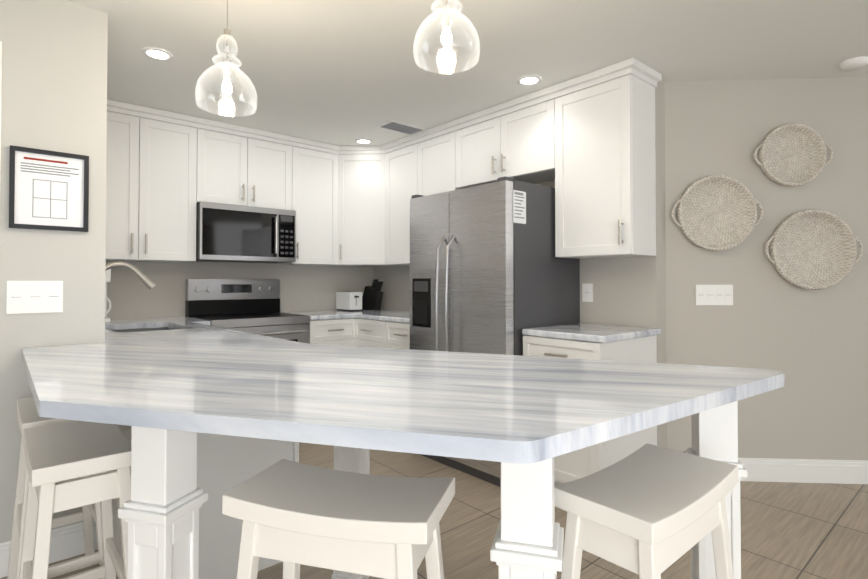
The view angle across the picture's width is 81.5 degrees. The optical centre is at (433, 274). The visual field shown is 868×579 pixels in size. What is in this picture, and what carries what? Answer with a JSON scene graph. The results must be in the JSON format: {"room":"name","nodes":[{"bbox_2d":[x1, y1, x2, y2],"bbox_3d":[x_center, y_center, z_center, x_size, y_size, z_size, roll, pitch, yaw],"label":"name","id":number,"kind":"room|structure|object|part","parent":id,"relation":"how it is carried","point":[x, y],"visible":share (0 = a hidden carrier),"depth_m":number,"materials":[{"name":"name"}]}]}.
{"room":"kitchen","nodes":[
{"label":"kitchen","id":0,"kind":"room"},
{"bbox_2d":[0,0,107,542],"bbox_3d":[-2.999,-0.002,1.029,3.920,2.410,0.120,1,-1,-41],"label":"wall","id":1,"kind":"structure","parent":0,"point":[54,75],"depth_m":2.15,"materials":[{"name":"grey paint"}]},
{"bbox_2d":[0,41,1,182],"bbox_3d":[-2.149,0.133,1.679,1.057,2.160,0.018,1,-1,-41],"label":"door frame","id":2,"kind":"structure","parent":1,"relation":"attached to","point":[0,99],"depth_m":2.03,"materials":[{"name":"white wood"}]},
{"bbox_2d":[6,281,62,313],"bbox_3d":[-1.668,0.094,2.107,0.185,0.135,0.010,1,-1,-41],"label":"light switch","id":3,"kind":"object","parent":1,"relation":"attached to","point":[34,296],"visible":1,"depth_m":2.10,"materials":[{"name":"white plastic"}]},
{"bbox_2d":[0,519,97,577],"bbox_3d":[-2.938,1.135,0.974,3.860,0.135,0.016,1,-1,-41],"label":"baseboard","id":4,"kind":"structure","parent":1,"relation":"attached to","point":[66,542],"depth_m":2.15,"materials":[{"name":"white wood"}]},
{"bbox_2d":[9,145,88,231],"bbox_3d":[-1.630,-0.356,2.140,0.268,0.335,0.020,1,-1,-41],"label":"picture frame","id":5,"kind":"object","parent":1,"relation":"attached to","point":[48,190],"visible":1,"depth_m":2.14,"materials":[{"name":"white paper"}]},
{"bbox_2d":[106,261,373,318],"bbox_3d":[-1.620,0.046,4.378,2.810,2.410,0.120,1,-1,-41],"label":"wall","id":6,"kind":"structure","parent":0,"point":[130,294],"depth_m":4.14,"materials":[{"name":"grey paint"}]},
{"bbox_2d":[106,105,153,260],"bbox_3d":[-2.279,-0.616,3.526,0.434,1.030,0.302,1,-1,-41],"label":"upper cabinet","id":7,"kind":"object","parent":6,"relation":"attached to","point":[128,130],"depth_m":3.48,"materials":[{"name":"white wood"}]},
{"bbox_2d":[147,113,209,261],"bbox_3d":[-2.017,-0.613,3.756,0.498,1.030,0.302,1,-1,-41],"label":"upper cabinet","id":8,"kind":"object","parent":6,"relation":"attached to","point":[179,147],"depth_m":3.68,"materials":[{"name":"white wood"}]},
{"bbox_2d":[206,125,257,206],"bbox_3d":[-1.709,-0.831,4.029,0.439,0.585,0.302,1,-1,-41],"label":"upper cabinet","id":9,"kind":"object","parent":6,"relation":"attached to","point":[232,175],"depth_m":3.95,"materials":[{"name":"white wood"}]},
{"bbox_2d":[196,201,295,262],"bbox_3d":[-1.544,-0.317,4.076,0.752,0.432,0.435,1,-1,-41],"label":"microwave","id":10,"kind":"object","parent":9,"relation":"attached to","point":[237,233],"visible":0.98,"depth_m":3.92,"materials":[{"name":"silver metal"}]},
{"bbox_2d":[258,133,285,209],"bbox_3d":[-1.468,-0.828,4.241,0.439,0.585,0.302,1,-1,-41],"label":"upper cabinet","id":11,"kind":"object","parent":6,"relation":"attached to","point":[271,150],"depth_m":4.16,"materials":[{"name":"white wood"}]},
{"bbox_2d":[277,137,333,265],"bbox_3d":[-1.131,-0.602,4.509,0.543,1.030,0.338,1,-1,-41],"label":"upper cabinet","id":12,"kind":"object","parent":6,"relation":"attached to","point":[309,166],"depth_m":4.40,"materials":[{"name":"white wood"}]},
{"bbox_2d":[22,316,784,463],"bbox_3d":[-0.844,0.328,2.408,1.744,0.038,3.854,1,-1,-41],"label":"countertop","id":13,"kind":"structure","parent":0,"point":[189,374],"depth_m":1.27,"materials":[{"name":"stone"}]},
{"bbox_2d":[105,269,111,322],"bbox_3d":[-2.292,0.143,3.389,0.198,0.360,0.220,1,-1,-41],"label":"coffee maker","id":14,"kind":"object","parent":13,"relation":"on","point":[107,279],"visible":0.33,"depth_m":3.40,"materials":[{"name":"white plastic"}]},
{"bbox_2d":[105,261,155,288],"bbox_3d":[-1.835,0.120,2.985,0.338,0.394,0.106,1,-1,-41],"label":"faucet","id":15,"kind":"object","parent":13,"relation":"on","point":[145,280],"visible":0.35,"depth_m":3.03,"materials":[{"name":"silver metal"}]},
{"bbox_2d":[111,327,173,331],"bbox_3d":[-1.766,0.465,3.074,0.444,0.212,0.704,1,-1,-41],"label":"sink","id":16,"kind":"object","parent":13,"relation":"in","point":[145,329],"depth_m":3.37,"materials":[{"name":"silver metal"}]},
{"bbox_2d":[0,442,867,578],"bbox_3d":[0.901,1.260,1.478,10.600,0.100,8.000,1,-1,-41],"label":"floor","id":17,"kind":"structure","parent":0,"point":[791,530],"depth_m":2.40,"materials":[{"name":"tile"}]},
{"bbox_2d":[7,397,103,578],"bbox_3d":[-1.391,0.851,1.868,0.285,0.730,0.484,1,-1,-41],"label":"stool","id":18,"kind":"object","parent":17,"relation":"on","point":[28,415],"visible":0.42,"depth_m":1.86,"materials":[{"name":"white paint"}]},
{"bbox_2d":[19,421,130,578],"bbox_3d":[-1.042,0.845,1.470,0.285,0.730,0.484,1,-1,-41],"label":"stool","id":19,"kind":"object","parent":17,"relation":"on","point":[54,453],"visible":0.9,"depth_m":1.38,"materials":[{"name":"white paint"}]},
{"bbox_2d":[118,426,207,578],"bbox_3d":[-0.645,0.768,1.202,0.136,0.875,0.136,0,-1,16],"label":"support post","id":20,"kind":"object","parent":17,"relation":"on","point":[158,511],"visible":0.96,"depth_m":1.16,"materials":[{"name":"white wood"}]},
{"bbox_2d":[185,279,309,343],"bbox_3d":[-1.458,0.640,3.965,0.752,1.210,0.691,1,-1,-41],"label":"stove","id":21,"kind":"object","parent":17,"relation":"on","point":[249,305],"visible":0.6,"depth_m":4.01,"materials":[{"name":"silver metal"}]},
{"bbox_2d":[309,318,351,345],"bbox_3d":[-1.018,0.814,4.368,0.438,0.876,0.665,1,-1,-41],"label":"base cabinet","id":22,"kind":"object","parent":17,"relation":"on","point":[334,331],"depth_m":4.14,"materials":[{"name":"white wood"}]},
{"bbox_2d":[222,459,454,578],"bbox_3d":[-0.203,0.840,1.128,0.484,0.730,0.285,0,-1,16],"label":"stool","id":23,"kind":"object","parent":17,"relation":"on","point":[293,515],"visible":1,"depth_m":1.06,"materials":[{"name":"white paint"}]},
{"bbox_2d":[331,446,369,578],"bbox_3d":[-0.326,0.780,2.005,0.136,0.875,0.136,0,-1,16],"label":"support post","id":24,"kind":"object","parent":17,"relation":"on","point":[351,459],"visible":0.12,"depth_m":1.96,"materials":[{"name":"white wood"}]},
{"bbox_2d":[352,318,387,347],"bbox_3d":[-0.295,0.812,4.294,0.665,0.876,0.519,1,-1,-41],"label":"base cabinet","id":25,"kind":"object","parent":17,"relation":"on","point":[365,332],"depth_m":4.12,"materials":[{"name":"white wood"}]},
{"bbox_2d":[388,322,409,348],"bbox_3d":[-0.018,0.808,4.007,0.626,0.876,0.513,1,-1,-41],"label":"base cabinet","id":26,"kind":"object","parent":17,"relation":"on","point":[398,333],"depth_m":3.82,"materials":[{"name":"white wood"}]},
{"bbox_2d":[281,309,409,323],"bbox_3d":[-0.508,0.354,4.256,1.047,0.038,1.519,1,-1,-41],"label":"countertop","id":27,"kind":"structure","parent":26,"relation":"on","point":[398,316],"depth_m":4.19,"materials":[{"name":"stone"}]},
{"bbox_2d":[336,292,361,310],"bbox_3d":[-0.802,0.255,4.781,0.135,0.176,0.270,1,-1,-41],"label":"toaster","id":28,"kind":"object","parent":27,"relation":"on","point":[348,301],"visible":1,"depth_m":4.71,"materials":[{"name":"white plastic"}]},
{"bbox_2d":[361,278,383,309],"bbox_3d":[-0.603,0.190,4.890,0.231,0.308,0.100,0,-1,29],"label":"knife block","id":29,"kind":"object","parent":27,"relation":"on","point":[372,297],"visible":1,"depth_m":4.85,"materials":[{"name":"black wood"}]},
{"bbox_2d":[410,176,579,486],"bbox_3d":[0.371,0.342,3.414,0.830,1.792,0.886,1,-1,-41],"label":"fridge","id":30,"kind":"object","parent":17,"relation":"on","point":[490,273],"visible":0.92,"depth_m":3.10,"materials":[{"name":"grey metal"}]},
{"bbox_2d":[490,457,563,578],"bbox_3d":[0.193,0.766,1.023,0.136,0.875,0.136,0,-1,16],"label":"support post","id":31,"kind":"object","parent":17,"relation":"on","point":[528,540],"visible":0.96,"depth_m":0.98,"materials":[{"name":"white wood"}]},
{"bbox_2d":[523,335,656,485],"bbox_3d":[0.914,0.793,2.945,0.626,0.876,0.498,1,-1,-41],"label":"base cabinet","id":32,"kind":"object","parent":17,"relation":"on","point":[583,462],"depth_m":2.71,"materials":[{"name":"white wood"}]},
{"bbox_2d":[522,323,660,342],"bbox_3d":[0.921,0.336,2.937,0.637,0.038,0.528,1,-1,-41],"label":"countertop","id":33,"kind":"structure","parent":32,"relation":"on","point":[595,333],"depth_m":2.80,"materials":[{"name":"stone"}]},
{"bbox_2d":[554,443,737,578],"bbox_3d":[0.510,0.841,1.187,0.484,0.730,0.285,1,-1,-41],"label":"stool","id":34,"kind":"object","parent":17,"relation":"on","point":[648,511],"visible":1,"depth_m":1.12,"materials":[{"name":"white paint"}]},
{"bbox_2d":[684,401,746,578],"bbox_3d":[0.823,0.772,1.476,0.136,0.875,0.136,0,-1,16],"label":"support post","id":35,"kind":"object","parent":17,"relation":"on","point":[714,433],"visible":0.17,"depth_m":1.43,"materials":[{"name":"white wood"}]},
{"bbox_2d":[65,0,867,145],"bbox_3d":[0.901,-1.250,1.514,10.600,0.100,8.000,1,-1,-41],"label":"ceiling","id":36,"kind":"structure","parent":0,"point":[342,72],"depth_m":2.66,"materials":[{"name":"white paint"}]},
{"bbox_2d":[141,47,172,60],"bbox_3d":[-1.480,-1.178,2.696,0.150,0.007,0.150,1,-1,-41],"label":"recessed light","id":37,"kind":"object","parent":36,"relation":"in","point":[157,53],"visible":1,"depth_m":2.69,"materials":[{"name":"white plastic"}]},
{"bbox_2d":[195,0,256,116],"bbox_3d":[-0.812,-0.923,1.976,0.226,0.539,0.226,1,-1,-41],"label":"pendant light","id":38,"kind":"object","parent":36,"relation":"hanging from","point":[212,71],"depth_m":1.96,"materials":[{"name":"clear glass"}]},
{"bbox_2d":[222,79,231,94],"bbox_3d":[-0.812,-0.734,1.973,0.038,0.061,0.038,1,-1,-41],"label":"bulb","id":39,"kind":"object","parent":38,"relation":"hanging from","point":[229,91],"depth_m":1.96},
{"bbox_3d":[-0.812,-0.979,1.976,0.120,0.427,0.120,1,-1,-41],"label":"pendant light cord","id":40,"kind":"part","parent":38,"relation":"part of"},
{"bbox_2d":[355,139,371,143],"bbox_3d":[-0.612,-1.155,4.375,0.150,0.007,0.150,1,-1,-41],"label":"recessed light","id":41,"kind":"object","parent":36,"relation":"in","point":[363,141],"visible":1,"depth_m":4.38,"materials":[{"name":"white"}]},
{"bbox_2d":[378,120,425,134],"bbox_3d":[-0.255,-1.157,3.983,0.340,0.013,0.180,1,-1,-41],"label":"ceiling vent","id":42,"kind":"object","parent":36,"relation":"in","point":[400,127],"visible":0.98,"depth_m":3.96,"materials":[{"name":"white metal"}]},
{"bbox_2d":[413,0,479,73],"bbox_3d":[0.043,-0.961,1.715,0.226,0.469,0.226,1,-1,-41],"label":"pendant light","id":43,"kind":"object","parent":36,"relation":"hanging from","point":[457,11],"depth_m":1.68,"materials":[{"name":"clear glass"}]},
{"bbox_2d":[441,27,451,45],"bbox_3d":[0.043,-0.807,1.712,0.038,0.061,0.038,1,-1,-41],"label":"bulb","id":44,"kind":"object","parent":43,"relation":"hanging from","point":[448,38],"visible":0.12,"depth_m":1.70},
{"bbox_3d":[0.043,-1.017,1.716,0.120,0.357,0.120,1,-1,-41],"label":"pendant light cord","id":45,"kind":"part","parent":43,"relation":"part of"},
{"bbox_2d":[517,75,541,85],"bbox_3d":[0.577,-1.173,3.050,0.150,0.007,0.150,1,-1,-41],"label":"recessed light","id":46,"kind":"object","parent":36,"relation":"in","point":[528,80],"visible":1,"depth_m":3.05,"materials":[{"name":"white plastic"}]},
{"bbox_2d":[839,56,867,70],"bbox_3d":[2.331,-1.164,2.794,0.130,0.033,0.130,1,-1,-41],"label":"smoke detector","id":47,"kind":"object","parent":36,"relation":"attached to","point":[855,63],"visible":1,"depth_m":2.77,"materials":[{"name":"white plastic"}]},
{"bbox_2d":[374,80,666,447],"bbox_3d":[0.396,0.042,4.119,0.120,2.410,2.930,1,-1,-41],"label":"wall","id":48,"kind":"structure","parent":0,"point":[629,291],"depth_m":3.10,"materials":[{"name":"grey paint"}]},
{"bbox_2d":[334,145,406,266],"bbox_3d":[-0.642,-0.599,4.719,0.656,1.030,0.666,1,-1,-41],"label":"upper cabinet","id":49,"kind":"object","parent":48,"relation":"attached to","point":[359,171],"depth_m":4.55,"materials":[{"name":"white wood"}]},
{"bbox_2d":[386,137,421,264],"bbox_3d":[-0.181,-0.603,4.439,0.332,1.030,0.557,1,-1,-41],"label":"upper cabinet","id":50,"kind":"object","parent":48,"relation":"attached to","point":[403,158],"depth_m":4.36,"materials":[{"name":"white wood"}]},
{"bbox_2d":[422,125,457,195],"bbox_3d":[0.106,-0.607,4.135,0.302,1.030,0.515,1,-1,-41],"label":"upper cabinet","id":51,"kind":"object","parent":48,"relation":"attached to","point":[438,146],"depth_m":4.00,"materials":[{"name":"white wood"}]},
{"bbox_2d":[454,113,493,188],"bbox_3d":[0.444,-0.893,3.753,0.302,0.470,0.513,1,-1,-41],"label":"upper cabinet","id":52,"kind":"object","parent":48,"relation":"attached to","point":[472,137],"depth_m":3.71,"materials":[{"name":"white wood"}]},
{"bbox_2d":[490,93,553,183],"bbox_3d":[0.704,-0.897,3.457,0.302,0.470,0.509,1,-1,-41],"label":"upper cabinet","id":53,"kind":"object","parent":48,"relation":"attached to","point":[522,134],"depth_m":3.37,"materials":[{"name":"white wood"}]},
{"bbox_2d":[582,284,592,301],"bbox_3d":[1.011,0.121,3.317,0.010,0.120,0.075,1,-1,-41],"label":"electrical outlet","id":54,"kind":"object","parent":48,"relation":"attached to","point":[587,292],"visible":1,"depth_m":3.31,"materials":[{"name":"white plastic"}]},
{"bbox_2d":[550,65,657,258],"bbox_3d":[1.036,-0.622,3.074,0.302,1.030,0.500,1,-1,-41],"label":"upper cabinet","id":55,"kind":"object","parent":48,"relation":"attached to","point":[586,142],"depth_m":2.93,"materials":[{"name":"white wood"}]},
{"bbox_2d":[664,76,867,460],"bbox_3d":[4.056,0.026,2.943,5.300,2.410,0.120,0,-1,4],"label":"wall","id":56,"kind":"structure","parent":0,"point":[812,344],"depth_m":3.02,"materials":[{"name":"grey paint"}]},
{"bbox_2d":[696,285,732,304],"bbox_3d":[1.687,0.125,3.031,0.210,0.115,0.010,0,-1,4],"label":"light switch","id":57,"kind":"object","parent":56,"relation":"attached to","point":[714,294],"visible":1,"depth_m":3.03,"materials":[{"name":"white plastic"}]},
{"bbox_2d":[672,175,762,250],"bbox_3d":[1.688,-0.365,3.014,0.528,0.452,0.059,0,-1,4],"label":"hanging basket","id":58,"kind":"object","parent":56,"relation":"hanging from","point":[716,212],"visible":0.98,"depth_m":3.03,"materials":[{"name":"wicker"}]},
{"bbox_2d":[754,123,832,185],"bbox_3d":[2.124,-0.707,2.990,0.448,0.372,0.059,0,-1,4],"label":"hanging basket","id":59,"kind":"object","parent":56,"relation":"hanging from","point":[792,154],"visible":0.96,"depth_m":3.01,"materials":[{"name":"wicker"}]},
{"bbox_2d":[738,458,867,483],"bbox_3d":[4.001,1.162,2.862,5.200,0.135,0.016,0,-1,4],"label":"baseboard","id":60,"kind":"structure","parent":56,"relation":"attached to","point":[808,471],"depth_m":2.97,"materials":[{"name":"white wood"}]},
{"bbox_2d":[765,209,862,289],"bbox_3d":[2.234,-0.146,2.975,0.548,0.472,0.059,0,-1,4],"label":"hanging basket","id":61,"kind":"object","parent":56,"relation":"hanging from","point":[814,249],"visible":1,"depth_m":2.99,"materials":[{"name":"wicker"}]}
]}

